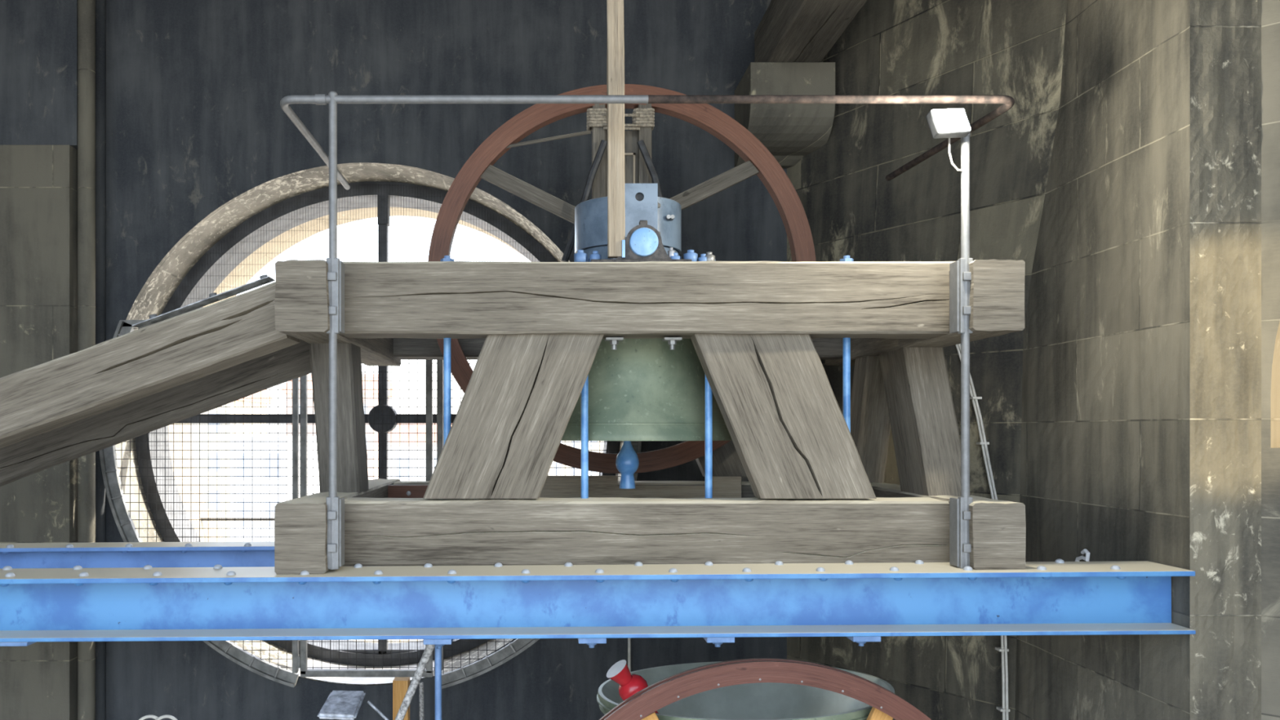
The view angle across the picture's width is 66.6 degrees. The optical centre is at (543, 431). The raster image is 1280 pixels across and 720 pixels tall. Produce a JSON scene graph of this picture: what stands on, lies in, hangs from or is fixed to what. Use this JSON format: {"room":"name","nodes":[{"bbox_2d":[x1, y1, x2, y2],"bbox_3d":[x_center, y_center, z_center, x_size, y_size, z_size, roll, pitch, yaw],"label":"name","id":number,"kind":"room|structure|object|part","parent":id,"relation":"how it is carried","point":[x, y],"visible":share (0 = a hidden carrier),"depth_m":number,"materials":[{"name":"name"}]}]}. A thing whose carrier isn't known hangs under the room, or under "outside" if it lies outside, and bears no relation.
{"room":"bell tower","nodes":[
{"label":"bell tower","id":0,"kind":"room"},
{"bbox_2d":[0,144,77,719],"bbox_3d":[-4.402,0.708,7.575,1.597,5.785,0.450,0,0,0],"label":"wall pier","id":1,"kind":"object","parent":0,"point":[38,183],"visible":0.44,"depth_m":7.35,"materials":[{"name":"stone"}]},
{"bbox_2d":[0,0,77,149],"bbox_3d":[-4.377,-3.242,7.581,1.647,2.115,0.438,0,0,0],"label":"wall","id":2,"kind":"structure","parent":0,"point":[38,38],"depth_m":7.36,"materials":[{"name":"stone"}]},
{"bbox_2d":[77,0,95,719],"bbox_3d":[-3.501,-0.350,7.410,0.124,7.900,0.124,0,0,0],"label":"trim","id":3,"kind":"structure","parent":2,"relation":"attached to","point":[86,8],"depth_m":7.36,"materials":[{"name":"wood"}]},
{"bbox_2d":[95,0,106,719],"bbox_3d":[-3.522,-0.350,7.660,0.100,7.900,0.100,0,0,0],"label":"trim","id":4,"kind":"structure","parent":2,"relation":"attached to","point":[100,5],"depth_m":7.62,"materials":[{"name":"wood"}]},
{"bbox_2d":[138,715,158,719],"bbox_3d":[-2.446,1.870,6.000,0.190,0.230,0.040,0,0,0],"label":"cable loop","id":5,"kind":"object","parent":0,"point":[153,717],"visible":1,"depth_m":5.99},
{"bbox_2d":[155,715,177,719],"bbox_3d":[-2.342,1.870,6.000,0.190,0.230,0.040,0,0,0],"label":"cable loop","id":6,"kind":"object","parent":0,"point":[171,717],"visible":1,"depth_m":5.99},
{"bbox_2d":[106,0,786,719],"bbox_3d":[-1.630,-0.350,7.700,7.140,7.900,0.001,0,0,0],"label":"wall","id":7,"kind":"structure","parent":0,"point":[196,121],"depth_m":7.70,"materials":[{"name":"wood"}]},
{"bbox_2d":[115,162,623,685],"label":"window","id":8,"kind":"structure","parent":7,"relation":"attached to","point":[217,263],"depth_m":8.28,"materials":[{"name":"glass"}]},
{"bbox_2d":[200,517,274,520],"bbox_3d":[-2.341,0.870,9.300,2.411,0.184,0.027,0,0,0],"label":"bar","id":9,"kind":"object","parent":8,"relation":"attached to","point":[200,517],"visible":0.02,"depth_m":9.29,"materials":[{"name":"metal"}]},
{"bbox_2d":[297,657,434,684],"bbox_3d":[-1.448,1.964,7.978,1.104,0.083,0.580,0,0,0],"label":"trim","id":10,"kind":"structure","parent":8,"relation":"attached to","point":[317,663],"depth_m":7.98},
{"bbox_3d":[-1.082,1.918,8.350,1.992,0.080,0.100,0,0,0],"label":"plate","id":11,"kind":"part","parent":8,"relation":"part of","materials":[{"name":"glass"}]},
{"bbox_2d":[98,320,641,688],"bbox_3d":[-1.361,0.571,7.625,4.270,2.907,0.110,0,0,0],"label":"mesh screen","id":12,"kind":"object","parent":7,"relation":"attached to","point":[121,513],"visible":0.41,"depth_m":7.62,"materials":[{"name":"grey metal"}]},
{"bbox_3d":[-1.391,1.899,7.610,1.036,0.052,0.050,0,0,0],"label":"gate rail","id":13,"kind":"part","parent":12,"relation":"part of","materials":[{"name":"grey metal"}]},
{"bbox_2d":[627,637,631,671],"bbox_3d":[0.679,2.124,7.660,0.029,1.585,0.023,0,0,0],"label":"cable conduit","id":14,"kind":"object","parent":7,"relation":"attached to","point":[628,638],"visible":0.39,"depth_m":7.65,"materials":[{"name":"grey metal"}]},
{"bbox_2d":[596,661,895,719],"bbox_3d":[1.122,1.948,5.447,1.641,1.143,1.639,0,0,0],"label":"bell","id":15,"kind":"object","parent":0,"point":[759,700],"visible":0.53,"depth_m":5.99,"materials":[{"name":"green metal"}]},
{"bbox_2d":[606,659,658,713],"bbox_3d":[0.754,1.687,5.159,0.960,1.028,0.168,0,0,-31],"label":"clapper","id":16,"kind":"object","parent":15,"relation":"in","point":[630,684],"visible":0.68,"depth_m":4.93,"materials":[{"name":"red paint"}]},
{"bbox_2d":[599,657,931,719],"bbox_3d":[1.077,2.333,4.680,2.470,2.470,0.122,0,0,0],"label":"bellwheel","id":17,"kind":"object","parent":15,"relation":"attached to","point":[643,704],"visible":1,"depth_m":4.62,"materials":[{"name":"brown wood"}]},
{"bbox_2d":[786,0,1066,719],"bbox_3d":[2.621,-0.350,6.681,0.312,7.900,2.432,0,0,-27],"label":"wall","id":18,"kind":"structure","parent":0,"point":[1013,48],"depth_m":6.47,"materials":[{"name":"stone"}]},
{"bbox_2d":[0,541,373,568],"bbox_3d":[-0.824,0.811,5.875,6.750,0.310,0.270,0,0,0],"label":"girder","id":19,"kind":"object","parent":18,"relation":"attached to","point":[224,553],"visible":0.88,"depth_m":5.87,"materials":[{"name":"blue metal"}]},
{"bbox_2d":[734,62,835,168],"bbox_3d":[1.834,-2.408,7.550,0.622,0.615,0.900,0,0,0],"label":"stone corbel","id":20,"kind":"object","parent":18,"relation":"attached to","point":[790,132],"visible":0.61,"depth_m":7.13,"materials":[{"name":"grey stone"}]},
{"bbox_2d":[754,0,866,62],"bbox_3d":[1.850,-2.925,3.025,0.407,0.418,9.050,0,0,0],"label":"wooden beam","id":21,"kind":"structure","parent":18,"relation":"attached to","point":[788,30],"depth_m":6.67,"materials":[{"name":"brown wood"}]},
{"bbox_2d":[955,343,1009,719],"bbox_3d":[2.722,-0.017,6.548,0.087,3.904,0.901,0,0,-35],"label":"cable conduit","id":22,"kind":"object","parent":18,"relation":"attached to","point":[1003,649],"visible":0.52,"depth_m":6.27,"materials":[{"name":"grey metal"}]},
{"bbox_2d":[1014,0,1190,719],"bbox_3d":[3.030,-0.350,5.372,0.014,7.900,1.684,0,0,0],"label":"wall","id":23,"kind":"structure","parent":0,"point":[1105,454],"depth_m":5.15,"materials":[{"name":"stone"}]},
{"bbox_2d":[0,559,1195,648],"bbox_3d":[-0.289,0.835,4.650,6.620,0.374,0.360,0,0,0],"label":"girder","id":24,"kind":"object","parent":23,"relation":"attached to","point":[861,603],"visible":0.98,"depth_m":4.65,"materials":[{"name":"blue metal"}]},
{"bbox_3d":[-2.993,0.986,4.650,1.210,0.018,0.360,0,0,0],"label":"splice plate","id":25,"kind":"part","parent":24,"relation":"part of","materials":[{"name":"blue paint"}]},
{"bbox_2d":[435,645,441,719],"bbox_3d":[-0.507,2.300,4.660,0.033,2.600,0.032,0,0,0],"label":"rod","id":26,"kind":"object","parent":24,"relation":"hanging from","point":[437,651],"visible":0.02,"depth_m":4.65,"materials":[{"name":"blue paint"}]},
{"bbox_3d":[-0.492,0.974,4.603,0.130,0.026,0.235,0,0,0],"label":"clamp plate","id":27,"kind":"part","parent":24,"relation":"part of","materials":[{"name":"blue paint"}]},
{"bbox_3d":[0.228,0.970,4.603,0.130,0.026,0.235,0,0,0],"label":"clamp plate","id":28,"kind":"part","parent":24,"relation":"part of","materials":[{"name":"blue paint"}]},
{"bbox_2d":[274,255,1026,574],"bbox_3d":[0.504,-0.122,5.755,3.553,1.600,2.390,0,0,0],"label":"stand","id":29,"kind":"object","parent":24,"relation":"on","point":[815,491],"visible":0.91,"depth_m":4.83,"materials":[{"name":"brown wood"}]},
{"bbox_2d":[0,274,300,448],"bbox_3d":[-2.195,-0.301,4.890,1.867,0.992,0.289,0,0,0],"label":"strut","id":30,"kind":"object","parent":29,"relation":"attached to","point":[179,346],"visible":0.91,"depth_m":4.75,"materials":[{"name":"brown wood"}]},
{"bbox_2d":[0,339,311,486],"bbox_3d":[-2.443,-0.156,5.536,2.293,1.269,0.180,0,0,0],"label":"strut","id":31,"kind":"object","parent":29,"relation":"attached to","point":[38,453],"visible":0.59,"depth_m":5.45,"materials":[{"name":"brown wood"}]},
{"bbox_2d":[387,484,427,497],"bbox_3d":[-0.851,0.432,6.378,0.342,0.162,0.053,0,0,0],"label":"board","id":32,"kind":"object","parent":29,"relation":"attached to","point":[393,491],"visible":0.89,"depth_m":6.36,"materials":[{"name":"brown wood"}]},
{"bbox_3d":[-0.503,-0.250,5.065,0.039,1.300,0.039,0,0,0],"label":"tie rod","id":33,"kind":"part","parent":29,"relation":"part of","materials":[{"name":"blue paint"}]},
{"bbox_3d":[0.217,-0.250,5.065,0.039,1.300,0.039,0,0,0],"label":"tie rod","id":34,"kind":"part","parent":29,"relation":"part of","materials":[{"name":"blue paint"}]},
{"bbox_2d":[539,475,741,497],"bbox_3d":[0.630,0.400,6.367,1.338,0.223,0.055,0,0,0],"label":"wooden beam","id":35,"kind":"structure","parent":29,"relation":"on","point":[554,486],"depth_m":6.34,"materials":[{"name":"brown wood"}]},
{"bbox_2d":[573,220,715,262],"bbox_3d":[0.519,-0.966,5.190,0.723,0.225,0.620,0,0,0],"label":"block","id":36,"kind":"object","parent":29,"relation":"on","point":[643,242],"visible":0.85,"depth_m":4.91,"materials":[{"name":"metal"}]},
{"bbox_2d":[606,0,625,258],"bbox_3d":[0.367,-2.257,4.928,0.097,2.748,0.075,0,0,0],"label":"wooden post","id":37,"kind":"object","parent":36,"relation":"on","point":[615,8],"visible":0.98,"depth_m":4.90,"materials":[{"name":"brown wood"}]},
{"bbox_2d":[560,183,732,440],"bbox_3d":[0.495,-0.656,5.670,1.206,1.405,1.206,0,0,0],"label":"bell","id":38,"kind":"object","parent":29,"relation":"hanging from","point":[642,389],"visible":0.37,"depth_m":5.23,"materials":[{"name":"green metal"}]},
{"bbox_2d":[427,84,816,473],"bbox_3d":[0.504,-0.983,6.202,2.500,2.500,0.208,0,0,0],"label":"bellwheel","id":39,"kind":"object","parent":38,"relation":"attached to","point":[639,168],"visible":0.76,"depth_m":6.20,"materials":[{"name":"brown wood"}]},
{"bbox_3d":[0.009,-1.879,6.220,0.596,0.125,0.021,0,0,0],"label":"stay rod","id":40,"kind":"part","parent":39,"relation":"part of","materials":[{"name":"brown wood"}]},
{"bbox_3d":[0.357,-1.248,6.240,0.085,1.739,0.082,0,0,0],"label":"post","id":41,"kind":"part","parent":39,"relation":"part of","materials":[{"name":"brown wood"}]},
{"bbox_3d":[0.654,-1.248,6.240,0.086,1.739,0.082,0,0,0],"label":"post","id":42,"kind":"part","parent":39,"relation":"part of","materials":[{"name":"brown wood"}]},
{"bbox_2d":[615,440,639,488],"bbox_3d":[0.493,-0.084,5.670,0.137,0.832,0.137,0,0,0],"label":"clapper","id":43,"kind":"object","parent":38,"relation":"hanging from","point":[627,462],"visible":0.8,"depth_m":5.63,"materials":[{"name":"blue paint"}]},
{"bbox_3d":[0.527,-1.182,5.293,0.195,0.353,0.025,0,0,0],"label":"keeper plate","id":44,"kind":"part","parent":38,"relation":"part of","materials":[{"name":"blue paint"}]},
{"bbox_2d":[280,91,1014,569],"bbox_3d":[0.499,-0.486,5.417,3.570,2.282,1.666,0,0,0],"label":"guard rail","id":45,"kind":"object","parent":29,"relation":"attached to","point":[960,276],"visible":0.95,"depth_m":4.60,"materials":[{"name":"metal"}]},
{"bbox_3d":[-1.005,-0.480,4.620,0.039,2.270,0.039,0,0,0],"label":"post","id":46,"kind":"part","parent":45,"relation":"part of","materials":[{"name":"metal"}]},
{"bbox_3d":[-0.393,-1.587,5.426,1.786,0.044,1.649,0,0,0],"label":"rail","id":47,"kind":"part","parent":45,"relation":"part of","materials":[{"name":"metal"}]},
{"bbox_3d":[1.392,-1.590,5.326,1.784,0.039,1.451,0,0,0],"label":"rail","id":48,"kind":"part","parent":45,"relation":"part of","materials":[{"name":"metal"}]},
{"bbox_2d":[925,108,970,171],"bbox_3d":[1.925,-1.381,4.541,0.245,0.277,0.117,0,0,-17],"label":"floodlight","id":49,"kind":"object","parent":45,"relation":"attached to","point":[948,123],"visible":1,"depth_m":4.50,"materials":[{"name":"metal"}]},
{"bbox_3d":[1.902,-1.454,4.504,0.173,0.128,0.045,0,0,-12],"label":"glass","id":50,"kind":"part","parent":49,"relation":"part of","materials":[{"name":"white glass"}]},
{"bbox_3d":[2.017,-0.393,4.620,0.039,2.095,0.039,0,0,0],"label":"post","id":51,"kind":"part","parent":45,"relation":"part of","materials":[{"name":"metal"}]},
{"bbox_3d":[0.866,-0.250,5.065,0.039,1.300,0.039,0,0,0],"label":"tie rod","id":52,"kind":"part","parent":29,"relation":"part of","materials":[{"name":"blue paint"}]},
{"bbox_3d":[1.589,-0.250,5.065,0.039,1.300,0.039,0,0,0],"label":"tie rod","id":53,"kind":"part","parent":29,"relation":"part of","materials":[{"name":"blue paint"}]},
{"bbox_3d":[0.824,0.966,4.603,0.130,0.026,0.235,0,0,0],"label":"clamp plate","id":54,"kind":"part","parent":24,"relation":"part of","materials":[{"name":"blue paint"}]},
{"bbox_3d":[1.503,0.961,4.603,0.130,0.026,0.235,0,0,0],"label":"clamp plate","id":55,"kind":"part","parent":24,"relation":"part of","materials":[{"name":"blue paint"}]},
{"bbox_2d":[1075,548,1089,561],"bbox_3d":[3.000,0.701,5.384,0.022,0.110,0.140,0,0,0],"label":"wall hook","id":56,"kind":"object","parent":23,"relation":"attached to","point":[1086,552],"visible":0.87,"depth_m":5.34,"materials":[{"name":"white paint"}]},
{"bbox_2d":[1190,0,1261,719],"bbox_3d":[3.197,-0.350,4.530,0.335,7.900,0.022,0,0,0],"label":"wall pier","id":57,"kind":"object","parent":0,"point":[1225,35],"visible":1,"depth_m":4.53,"materials":[{"name":"stone"}]},
{"bbox_2d":[1261,0,1279,719],"bbox_3d":[3.980,-0.350,3.943,1.700,7.900,0.001,0,0,44],"label":"wall","id":58,"kind":"structure","parent":0,"point":[1270,9],"depth_m":4.51,"materials":[{"name":"stone"}]},
{"bbox_2d":[1271,321,1279,448],"bbox_3d":[4.030,-0.550,4.379,1.100,1.250,0.700,0,0,44],"label":"window","id":59,"kind":"structure","parent":58,"relation":"in","point":[1275,380],"depth_m":4.55,"materials":[{"name":"glass"}]},
{"bbox_3d":[-0.300,3.700,2.950,9.800,0.200,9.700,0,0,0],"label":"floor","id":60,"kind":"structure","parent":0,"visible":0},
{"bbox_2d":[317,690,388,719],"bbox_3d":[-0.920,2.518,5.255,0.550,2.166,0.305,0,0,0],"label":"plate","id":61,"kind":"object","parent":60,"relation":"on","point":[340,704],"visible":1,"depth_m":5.22,"materials":[{"name":"metal"}]},
{"bbox_3d":[-1.091,1.480,5.243,0.208,0.090,0.281,0,0,0],"label":"plate","id":62,"kind":"part","parent":61,"relation":"part of","materials":[{"name":"metal"}]},
{"bbox_3d":[-0.801,1.654,5.332,0.337,0.366,0.053,0,0,-18],"label":"stay rod","id":63,"kind":"part","parent":61,"relation":"part of","materials":[{"name":"metal"}]},
{"bbox_2d":[392,676,409,719],"bbox_3d":[-0.976,2.649,6.650,0.105,1.902,0.100,0,0,0],"label":"timber post","id":64,"kind":"object","parent":60,"relation":"on","point":[401,685],"visible":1,"depth_m":6.60,"materials":[{"name":"brown wood"}]},
{"bbox_2d":[395,644,435,719],"bbox_3d":[-1.220,2.583,5.122,1.410,3.053,0.066,0,0,16],"label":"leaning pole","id":65,"kind":"object","parent":60,"relation":"on","point":[428,651],"visible":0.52,"depth_m":4.94,"materials":[{"name":"grey metal"}]},
{"bbox_2d":[418,682,424,719],"bbox_3d":[-0.944,3.952,7.500,0.041,4.014,0.036,0,0,0],"label":"pipe","id":66,"kind":"object","parent":60,"relation":"on","point":[420,684],"visible":0.96,"depth_m":7.49,"materials":[{"name":"grey metal"}]},
{"label":"outside","id":67,"kind":"structure","parent":0,"visible":0},
{"bbox_3d":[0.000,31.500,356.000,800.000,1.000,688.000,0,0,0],"label":"ground","id":68,"kind":"structure","parent":67,"visible":0},
{"bbox_2d":[191,389,275,541],"bbox_3d":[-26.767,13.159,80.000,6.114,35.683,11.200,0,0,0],"label":"window pane","id":69,"kind":"structure","parent":68,"relation":"on","point":[255,402],"depth_m":75.01,"materials":[{"name":"glass"}]},
{"bbox_2d":[230,435,319,541],"bbox_3d":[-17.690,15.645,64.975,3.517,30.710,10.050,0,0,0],"label":"window pane","id":70,"kind":"structure","parent":68,"relation":"on","point":[255,439],"depth_m":60.01,"materials":[{"name":"white glass"}]},
{"bbox_2d":[279,373,395,479],"bbox_3d":[-20.965,12.500,100.000,9.717,37.000,11.200,0,0,0],"label":"building","id":71,"kind":"structure","parent":68,"relation":"on","point":[371,387],"depth_m":95.00,"materials":[{"name":"glass"}]},
{"bbox_2d":[373,424,436,480],"bbox_3d":[-8.810,14.810,75.000,6.752,32.379,11.200,0,0,0],"label":"building","id":72,"kind":"structure","parent":68,"relation":"on","point":[412,428],"depth_m":70.00,"materials":[{"name":"glass"}]},
{"bbox_2d":[548,440,604,475],"bbox_3d":[-0.379,15.197,114.975,18.207,31.607,10.050,0,0,0],"label":"building","id":73,"kind":"structure","parent":68,"relation":"on","point":[595,444],"depth_m":109.94,"materials":[{"name":"white"}]}
]}

